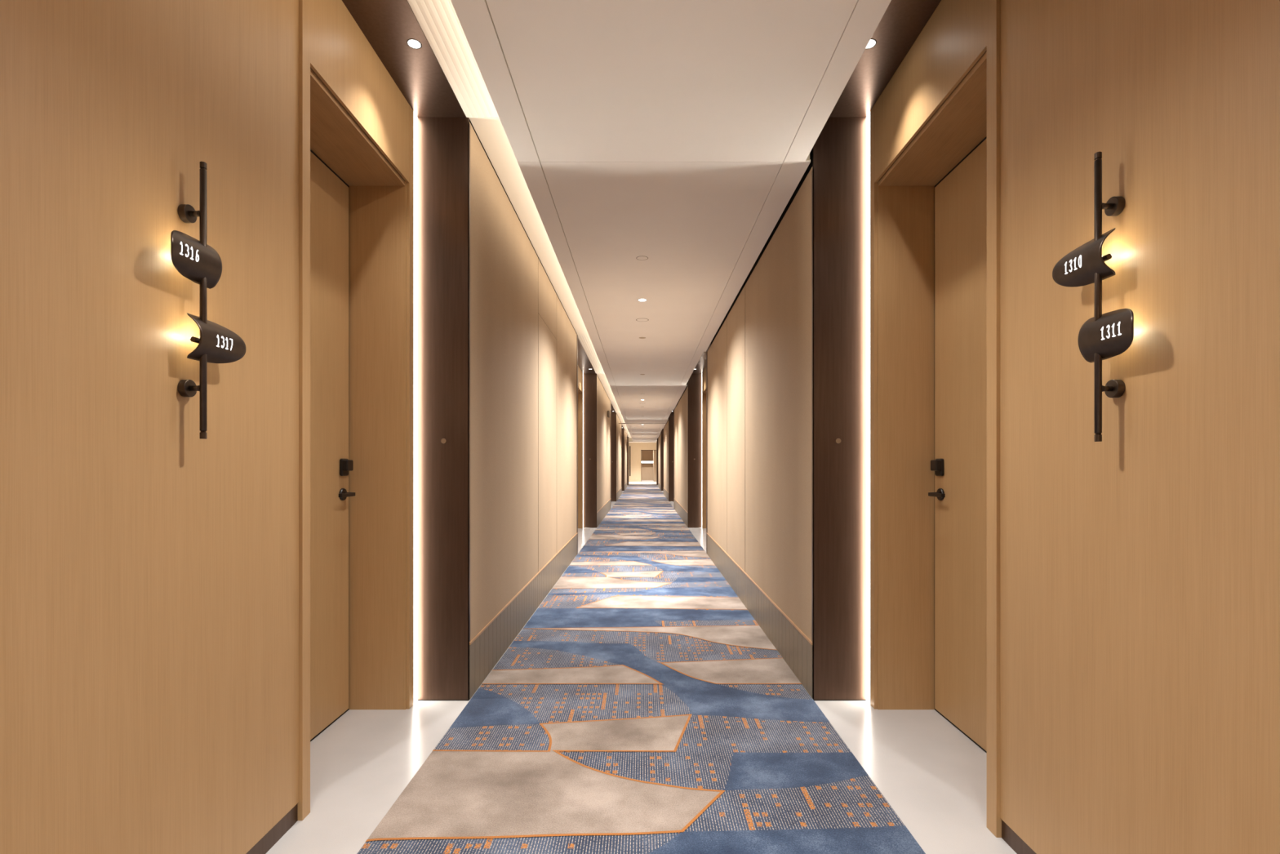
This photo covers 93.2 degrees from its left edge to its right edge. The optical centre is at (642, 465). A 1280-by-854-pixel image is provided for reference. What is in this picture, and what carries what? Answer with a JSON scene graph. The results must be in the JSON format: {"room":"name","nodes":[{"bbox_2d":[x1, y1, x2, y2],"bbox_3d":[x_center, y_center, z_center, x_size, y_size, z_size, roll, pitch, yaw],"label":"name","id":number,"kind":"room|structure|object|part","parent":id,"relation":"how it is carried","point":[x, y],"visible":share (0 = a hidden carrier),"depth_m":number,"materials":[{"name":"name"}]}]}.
{"room":"hotel corridor","nodes":[
{"label":"hotel corridor","id":0,"kind":"room"},
{"bbox_2d":[0,0,298,853],"bbox_3d":[-1.289,-0.314,0.825,0.311,2.843,2.339,0,0,0],"label":"wall","id":1,"kind":"structure","parent":0,"point":[149,566],"depth_m":1.36,"materials":[{"name":"brown wood"}]},
{"bbox_2d":[170,161,246,439],"bbox_3d":[-1.098,-0.407,1.494,0.070,0.682,0.256,0,0,0],"label":"wall sconce","id":2,"kind":"object","parent":1,"relation":"attached to","point":[196,260],"visible":1,"depth_m":1.49,"materials":[{"name":"brown metal"}]},
{"bbox_3d":[-1.103,-0.191,1.494,0.026,0.015,0.015,0,0,0],"label":"arm","id":3,"kind":"part","parent":2,"relation":"part of","materials":[{"name":"brown metal"}]},
{"bbox_3d":[-1.103,-0.622,1.494,0.026,0.015,0.015,0,0,0],"label":"arm","id":4,"kind":"part","parent":2,"relation":"part of","materials":[{"name":"brown metal"}]},
{"bbox_3d":[-1.081,-0.502,1.452,0.034,0.109,0.171,0,0,0],"label":"lamp shade","id":5,"kind":"part","parent":2,"relation":"part of","materials":[{"name":"brown metal"}]},
{"bbox_3d":[-1.081,-0.313,1.536,0.034,0.109,0.171,0,0,0],"label":"lamp shade","id":6,"kind":"part","parent":2,"relation":"part of","materials":[{"name":"brown metal"}]},
{"bbox_2d":[245,804,297,853],"bbox_3d":[-1.291,1.139,0.825,0.307,0.062,2.339,0,0,0],"label":"baseboard","id":7,"kind":"structure","parent":1,"relation":"attached to","point":[286,822],"depth_m":1.88,"materials":[{"name":"brown wood"}]},
{"bbox_2d":[297,0,413,820],"bbox_3d":[-1.283,-0.282,2.478,0.323,2.905,0.967,0,0,0],"label":"door","id":8,"kind":"structure","parent":1,"relation":"in","point":[356,125],"depth_m":2.82,"materials":[{"name":"brown wood"}]},
{"bbox_3d":[-1.379,0.134,2.826,0.052,0.058,0.058,0,0,0],"label":"handle","id":9,"kind":"part","parent":8,"relation":"part of","materials":[{"name":"black metal"}]},
{"bbox_3d":[-1.357,0.134,2.776,0.016,0.017,0.129,0,0,0],"label":"lever","id":10,"kind":"part","parent":8,"relation":"part of","materials":[{"name":"black metal"}]},
{"bbox_3d":[-1.292,-1.352,2.471,0.304,0.022,0.861,0,0,0],"label":"head panel","id":11,"kind":"part","parent":8,"relation":"part of","materials":[{"name":"brown wood"}]},
{"bbox_3d":[-1.129,-1.548,2.474,0.012,0.375,0.867,0,0,0],"label":"lintel panel","id":12,"kind":"part","parent":8,"relation":"part of","materials":[{"name":"brown wood"}]},
{"bbox_3d":[-1.291,-0.282,2.932,0.307,2.905,0.059,0,0,0],"label":"reveal panel","id":13,"kind":"part","parent":8,"relation":"part of","materials":[{"name":"brown wood"}]},
{"bbox_2d":[469,121,577,640],"bbox_3d":[-1.137,-0.282,5.524,0.536,2.905,4.998,0,0,0],"label":"wall","id":14,"kind":"structure","parent":0,"point":[523,340],"depth_m":4.03,"materials":[{"name":"beige"}]},
{"bbox_2d":[417,117,470,700],"bbox_3d":[-0.995,-0.282,3.026,0.257,2.905,0.033,0,0,0],"label":"column","id":15,"kind":"structure","parent":14,"relation":"attached to","point":[443,144],"depth_m":3.01,"materials":[{"name":"wood"}]},
{"bbox_2d":[413,112,417,703],"bbox_3d":[-1.137,-0.282,2.987,0.030,2.904,0.050,0,0,0],"label":"light strip","id":16,"kind":"object","parent":15,"relation":"attached to","point":[415,115],"visible":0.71,"depth_m":2.98,"materials":[{"name":"beige plastic"}]},
{"bbox_2d":[469,532,577,699],"bbox_3d":[-0.890,1.028,5.529,0.057,0.285,5.008,0,0,0],"label":"baseboard","id":17,"kind":"structure","parent":14,"relation":"attached to","point":[491,643],"depth_m":3.96,"materials":[{"name":"brown"}]},
{"bbox_2d":[577,335,577,554],"bbox_3d":[-1.133,-0.278,8.001,0.542,2.895,0.074,0,0,0],"label":"trim","id":18,"kind":"structure","parent":14,"relation":"attached to","point":[577,335],"depth_m":8.00,"materials":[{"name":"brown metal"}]},
{"bbox_2d":[596,374,610,511],"bbox_3d":[-1.137,-0.282,13.909,0.536,2.905,4.998,0,0,0],"label":"wall","id":19,"kind":"structure","parent":0,"point":[603,402],"depth_m":13.16,"materials":[{"name":"beige"}]},
{"bbox_2d":[582,373,596,527],"bbox_3d":[-0.995,-0.282,11.412,0.257,2.905,0.033,0,0,0],"label":"column","id":20,"kind":"structure","parent":19,"relation":"attached to","point":[589,380],"depth_m":11.40,"materials":[{"name":"wood"}]},
{"bbox_2d":[596,497,611,527],"bbox_3d":[-0.890,1.028,13.914,0.057,0.285,5.008,0,0,0],"label":"baseboard","id":21,"kind":"structure","parent":19,"relation":"attached to","point":[602,512],"depth_m":13.10,"materials":[{"name":"brown"}]},
{"bbox_2d":[616,413,621,492],"bbox_3d":[-1.137,-0.282,22.294,0.536,2.905,4.998,0,0,0],"label":"wall","id":22,"kind":"structure","parent":0,"point":[618,425],"depth_m":21.52,"materials":[{"name":"beige paint"}]},
{"bbox_2d":[610,412,616,501],"bbox_3d":[-0.995,-0.282,19.797,0.257,2.905,0.033,0,0,0],"label":"column","id":23,"kind":"structure","parent":22,"relation":"attached to","point":[613,415],"depth_m":19.78,"materials":[{"name":"wood"}]},
{"bbox_2d":[616,487,622,501],"bbox_3d":[-0.890,1.028,22.299,0.057,0.285,5.008,0,0,0],"label":"baseboard","id":24,"kind":"structure","parent":22,"relation":"attached to","point":[619,492],"depth_m":22.17,"materials":[{"name":"brown"}]},
{"bbox_2d":[621,423,622,487],"bbox_3d":[-1.133,-0.278,24.771,0.542,2.895,0.074,0,0,0],"label":"trim","id":25,"kind":"structure","parent":22,"relation":"attached to","point":[621,424],"depth_m":24.73,"materials":[{"name":"brown metal"}]},
{"bbox_2d":[624,430,626,484],"bbox_3d":[-1.137,-0.282,30.679,0.536,2.905,4.998,0,0,0],"label":"wall","id":26,"kind":"structure","parent":0,"point":[625,433],"depth_m":30.79,"materials":[{"name":"beige"}]},
{"bbox_2d":[622,428,624,490],"bbox_3d":[-0.995,-0.282,28.181,0.257,2.905,0.033,0,0,0],"label":"column","id":27,"kind":"structure","parent":26,"relation":"attached to","point":[623,429],"depth_m":28.16,"materials":[{"name":"wood"}]},
{"bbox_2d":[265,480,1017,853],"bbox_3d":[-0.004,1.200,21.915,2.920,0.060,54.570,0,0,0],"label":"floor","id":28,"kind":"structure","parent":0,"point":[933,776],"depth_m":2.34,"materials":[{"name":"white stone"}]},
{"bbox_2d":[356,484,925,853],"bbox_3d":[-0.004,1.166,15.950,1.706,0.008,42.600,0,0,0],"label":"carpet","id":29,"kind":"object","parent":28,"relation":"on","point":[642,707],"visible":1,"depth_m":2.55,"materials":[{"name":"carpet"}]},
{"bbox_2d":[342,0,941,442],"bbox_3d":[-0.004,-1.748,21.865,2.920,0.095,54.470,0,0,0],"label":"ceiling","id":30,"kind":"structure","parent":0,"point":[438,20],"depth_m":2.70,"materials":[{"name":"beige paint"}]},
{"bbox_2d":[406,39,422,48],"bbox_3d":[-0.941,-1.735,2.490,0.060,0.003,0.060,0,0,0],"label":"recessed light","id":31,"kind":"object","parent":30,"relation":"in","point":[412,43],"visible":1,"depth_m":2.49,"materials":[{"name":"white metal"}]},
{"bbox_2d":[865,39,876,48],"bbox_3d":[0.931,-1.735,2.490,0.060,0.003,0.060,0,0,0],"label":"recessed light","id":32,"kind":"object","parent":30,"relation":"in","point":[873,42],"visible":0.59,"depth_m":2.49,"materials":[{"name":"white metal"}]},
{"bbox_2d":[628,442,656,481],"bbox_3d":[-0.004,-0.265,44.847,2.920,2.870,0.103,0,0,0],"label":"wall","id":33,"kind":"structure","parent":0,"point":[635,447],"depth_m":44.80,"materials":[{"name":"beige wood"}]},
{"bbox_2d":[629,445,630,475],"bbox_3d":[-0.945,-0.340,44.795,0.080,2.220,0.010,0,0,0],"label":"door pull","id":34,"kind":"object","parent":33,"relation":"attached to","point":[629,446],"visible":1,"depth_m":44.79,"materials":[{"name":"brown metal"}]},
{"bbox_2d":[640,442,656,450],"bbox_3d":[0.657,-1.420,44.848,1.597,0.560,0.104,0,0,0],"label":"trim","id":35,"kind":"structure","parent":33,"relation":"attached to","point":[644,446],"depth_m":44.80,"materials":[{"name":"brown wood"}]},
{"bbox_2d":[640,450,653,481],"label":"door","id":36,"kind":"structure","parent":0,"point":[646,468],"depth_m":48.50,"materials":[{"name":"brown wood"}]},
{"bbox_2d":[656,440,657,479],"bbox_3d":[1.123,-0.282,37.227,0.545,2.905,1.324,0,0,0],"label":"wall","id":37,"kind":"structure","parent":0,"point":[656,441],"depth_m":36.86,"materials":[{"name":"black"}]},
{"bbox_2d":[657,437,658,484],"bbox_3d":[0.982,-0.282,36.566,0.266,2.905,0.033,0,0,0],"label":"column","id":38,"kind":"structure","parent":37,"relation":"attached to","point":[658,437],"depth_m":36.56,"materials":[{"name":"wood"}]},
{"bbox_2d":[657,431,661,484],"bbox_3d":[1.123,-0.282,30.679,0.545,2.905,4.998,0,0,0],"label":"wall","id":39,"kind":"structure","parent":0,"point":[660,437],"depth_m":29.87,"materials":[{"name":"beige paint"}]},
{"bbox_2d":[661,428,663,490],"bbox_3d":[0.982,-0.282,28.181,0.266,2.905,0.033,0,0,0],"label":"column","id":40,"kind":"structure","parent":39,"relation":"attached to","point":[662,430],"depth_m":28.16,"materials":[{"name":"wood"}]},
{"bbox_2d":[663,419,668,492],"bbox_3d":[1.123,-0.282,22.294,0.545,2.905,4.998,0,0,0],"label":"wall","id":41,"kind":"structure","parent":0,"point":[666,426],"depth_m":21.66,"materials":[{"name":"beige"}]},
{"bbox_2d":[663,488,668,500],"bbox_3d":[0.872,1.028,22.299,0.057,0.285,5.008,0,0,0],"label":"baseboard","id":42,"kind":"structure","parent":41,"relation":"attached to","point":[665,492],"depth_m":21.55,"materials":[{"name":"brown"}]},
{"bbox_2d":[668,412,674,501],"bbox_3d":[0.982,-0.282,19.797,0.266,2.905,0.033,0,0,0],"label":"column","id":43,"kind":"structure","parent":41,"relation":"attached to","point":[671,418],"depth_m":19.78,"materials":[{"name":"wood"}]},
{"bbox_2d":[450,0,891,441],"bbox_3d":[0.106,-1.538,16.265,1.461,0.050,43.270,0,0,0],"label":"ceiling","id":44,"kind":"structure","parent":0,"point":[678,135],"depth_m":2.79,"materials":[{"name":"beige paint"}]},
{"bbox_2d":[635,256,648,260],"bbox_3d":[-0.004,-1.512,4.410,0.086,0.001,0.086,0,0,0],"label":"sprinkler cover","id":45,"kind":"object","parent":44,"relation":"attached to","point":[640,258],"visible":1,"depth_m":4.41,"materials":[{"name":"brown"}]},
{"bbox_2d":[635,318,648,321],"bbox_3d":[-0.004,-1.512,6.280,0.132,0.001,0.132,0,0,0],"label":"ceiling speaker","id":46,"kind":"object","parent":44,"relation":"attached to","point":[637,319],"visible":1,"depth_m":6.26,"materials":[{"name":"brown"}]},
{"bbox_2d":[637,298,647,301],"bbox_3d":[-0.004,-1.513,5.530,0.086,0.003,0.086,0,0,0],"label":"recessed light","id":47,"kind":"object","parent":44,"relation":"in","point":[639,300],"visible":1,"depth_m":5.53,"materials":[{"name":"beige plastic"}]},
{"bbox_2d":[674,381,688,511],"bbox_3d":[1.123,-0.282,13.909,0.545,2.905,4.998,0,0,0],"label":"wall","id":48,"kind":"structure","parent":0,"point":[681,410],"depth_m":13.38,"materials":[{"name":"beige"}]},
{"bbox_2d":[673,497,688,527],"bbox_3d":[0.872,1.028,13.914,0.057,0.285,5.008,0,0,0],"label":"baseboard","id":49,"kind":"structure","parent":48,"relation":"attached to","point":[683,514],"depth_m":13.04,"materials":[{"name":"brown"}]},
{"bbox_2d":[687,373,702,527],"bbox_3d":[0.982,-0.282,11.412,0.266,2.905,0.033,0,0,0],"label":"column","id":50,"kind":"structure","parent":48,"relation":"attached to","point":[694,388],"depth_m":11.40,"materials":[{"name":"wood"}]},
{"bbox_2d":[707,147,813,640],"bbox_3d":[1.123,-0.282,5.524,0.545,2.905,4.998,0,0,0],"label":"wall","id":51,"kind":"structure","parent":0,"point":[759,356],"depth_m":4.04,"materials":[{"name":"beige"}]},
{"bbox_2d":[706,351,707,553],"bbox_3d":[1.120,-0.166,8.001,0.551,2.671,0.074,0,0,0],"label":"trim","id":52,"kind":"structure","parent":51,"relation":"attached to","point":[707,352],"depth_m":8.01,"materials":[{"name":"brown metal"}]},
{"bbox_2d":[706,532,812,697],"bbox_3d":[0.872,1.028,5.529,0.057,0.285,5.008,0,0,0],"label":"baseboard","id":53,"kind":"structure","parent":51,"relation":"attached to","point":[790,642],"depth_m":4.02,"materials":[{"name":"brown"}]},
{"bbox_2d":[811,117,866,700],"bbox_3d":[0.982,-0.282,3.026,0.266,2.905,0.033,0,0,0],"label":"column","id":54,"kind":"structure","parent":51,"relation":"attached to","point":[838,173],"depth_m":3.01,"materials":[{"name":"wood"}]},
{"bbox_2d":[866,111,870,704],"bbox_3d":[1.127,-0.282,2.987,0.030,2.904,0.050,0,0,0],"label":"light strip","id":55,"kind":"object","parent":54,"relation":"attached to","point":[868,117],"visible":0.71,"depth_m":2.98,"materials":[{"name":"beige plastic"}]},
{"bbox_2d":[1000,0,1279,853],"bbox_3d":[1.280,-0.314,0.779,0.311,2.843,2.248,0,0,0],"label":"wall","id":56,"kind":"structure","parent":0,"point":[1140,565],"depth_m":1.35,"materials":[{"name":"brown wood"}]},
{"bbox_2d":[870,0,1001,837],"bbox_3d":[1.274,-0.282,2.432,0.323,2.905,1.058,0,0,0],"label":"door","id":57,"kind":"structure","parent":56,"relation":"in","point":[935,126],"depth_m":2.76,"materials":[{"name":"brown wood"}]},
{"bbox_3d":[1.282,-0.282,2.932,0.307,2.905,0.059,0,0,0],"label":"reveal panel","id":58,"kind":"part","parent":57,"relation":"part of","materials":[{"name":"brown wood"}]},
{"bbox_3d":[1.119,-1.548,2.433,0.012,0.375,0.950,0,0,0],"label":"lintel panel","id":59,"kind":"part","parent":57,"relation":"part of","materials":[{"name":"brown wood"}]},
{"bbox_3d":[1.284,-1.352,2.430,0.304,0.022,0.944,0,0,0],"label":"head panel","id":60,"kind":"part","parent":57,"relation":"part of","materials":[{"name":"brown wood"}]},
{"bbox_3d":[1.347,0.134,2.776,0.016,0.017,0.129,0,0,0],"label":"lever","id":61,"kind":"part","parent":57,"relation":"part of","materials":[{"name":"black metal"}]},
{"bbox_3d":[1.369,0.134,2.826,0.052,0.058,0.058,0,0,0],"label":"handle","id":62,"kind":"part","parent":57,"relation":"part of","materials":[{"name":"black metal"}]},
{"bbox_2d":[1001,819,1036,853],"bbox_3d":[1.282,1.139,0.779,0.307,0.062,2.248,0,0,0],"label":"baseboard","id":63,"kind":"structure","parent":56,"relation":"attached to","point":[1009,836],"depth_m":1.84,"materials":[{"name":"brown wood"}]},
{"bbox_2d":[1052,151,1133,441],"bbox_3d":[1.089,-0.398,1.430,0.070,0.682,0.256,0,0,0],"label":"wall sconce","id":64,"kind":"object","parent":56,"relation":"attached to","point":[1106,335],"visible":1,"depth_m":1.42,"materials":[{"name":"brown metal"}]},
{"bbox_3d":[1.071,-0.493,1.472,0.034,0.109,0.171,0,0,0],"label":"lamp shade","id":65,"kind":"part","parent":64,"relation":"part of","materials":[{"name":"brown metal"}]},
{"bbox_3d":[1.071,-0.304,1.388,0.034,0.109,0.171,0,0,0],"label":"lamp shade","id":66,"kind":"part","parent":64,"relation":"part of","materials":[{"name":"brown metal"}]},
{"bbox_3d":[1.095,-0.182,1.430,0.026,0.015,0.015,0,0,0],"label":"arm","id":67,"kind":"part","parent":64,"relation":"part of","materials":[{"name":"brown metal"}]},
{"bbox_3d":[1.095,-0.613,1.430,0.026,0.015,0.015,0,0,0],"label":"arm","id":68,"kind":"part","parent":64,"relation":"part of","materials":[{"name":"brown metal"}]},
{"bbox_3d":[-1.136,-0.282,37.227,0.536,2.905,1.324,0,0,0],"label":"wall","id":69,"kind":"structure","parent":0,"visible":0},
{"bbox_2d":[626,436,628,484],"bbox_3d":[-0.995,-0.282,36.566,0.257,2.905,0.033,0,0,0],"label":"column","id":70,"kind":"structure","parent":69,"relation":"attached to","point":[627,437],"depth_m":36.56,"materials":[{"name":"wood"}]},
{"bbox_3d":[-1.289,-0.314,9.209,0.311,2.843,2.339,0,0,0],"label":"wall","id":71,"kind":"structure","parent":0,"visible":0},
{"bbox_2d":[577,365,582,528],"bbox_3d":[-1.283,-0.282,10.863,0.323,2.905,0.967,0,0,0],"label":"door","id":72,"kind":"structure","parent":71,"relation":"in","point":[580,372],"depth_m":11.29,"materials":[{"name":"brown wood"}]},
{"bbox_3d":[-1.291,-0.282,11.316,0.307,2.905,0.059,0,0,0],"label":"reveal panel","id":73,"kind":"part","parent":72,"relation":"part of","materials":[{"name":"brown wood"}]},
{"bbox_3d":[-1.129,-1.548,10.860,0.012,0.375,0.867,0,0,0],"label":"lintel panel","id":74,"kind":"part","parent":72,"relation":"part of","materials":[{"name":"brown wood"}]},
{"bbox_3d":[-1.283,-0.282,10.863,0.323,2.905,0.967,0,0,0],"label":"casing","id":75,"kind":"part","parent":72,"relation":"part of","materials":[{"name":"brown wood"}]},
{"bbox_3d":[1.280,-0.314,9.164,0.311,2.843,2.248,0,0,0],"label":"wall","id":76,"kind":"structure","parent":0,"visible":0},
{"bbox_2d":[702,367,706,528],"bbox_3d":[1.274,-0.282,10.817,0.323,2.905,1.058,0,0,0],"label":"door","id":77,"kind":"structure","parent":76,"relation":"in","point":[704,373],"depth_m":11.29,"materials":[{"name":"brown wood"}]},
{"bbox_3d":[1.274,-0.282,10.817,0.323,2.905,1.058,0,0,0],"label":"casing","id":78,"kind":"part","parent":77,"relation":"part of","materials":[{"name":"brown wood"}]},
{"bbox_3d":[1.119,-1.548,10.818,0.012,0.375,0.950,0,0,0],"label":"lintel panel","id":79,"kind":"part","parent":77,"relation":"part of","materials":[{"name":"brown wood"}]},
{"bbox_3d":[1.282,-0.282,11.316,0.307,2.905,0.059,0,0,0],"label":"reveal panel","id":80,"kind":"part","parent":77,"relation":"part of","materials":[{"name":"brown wood"}]}
]}

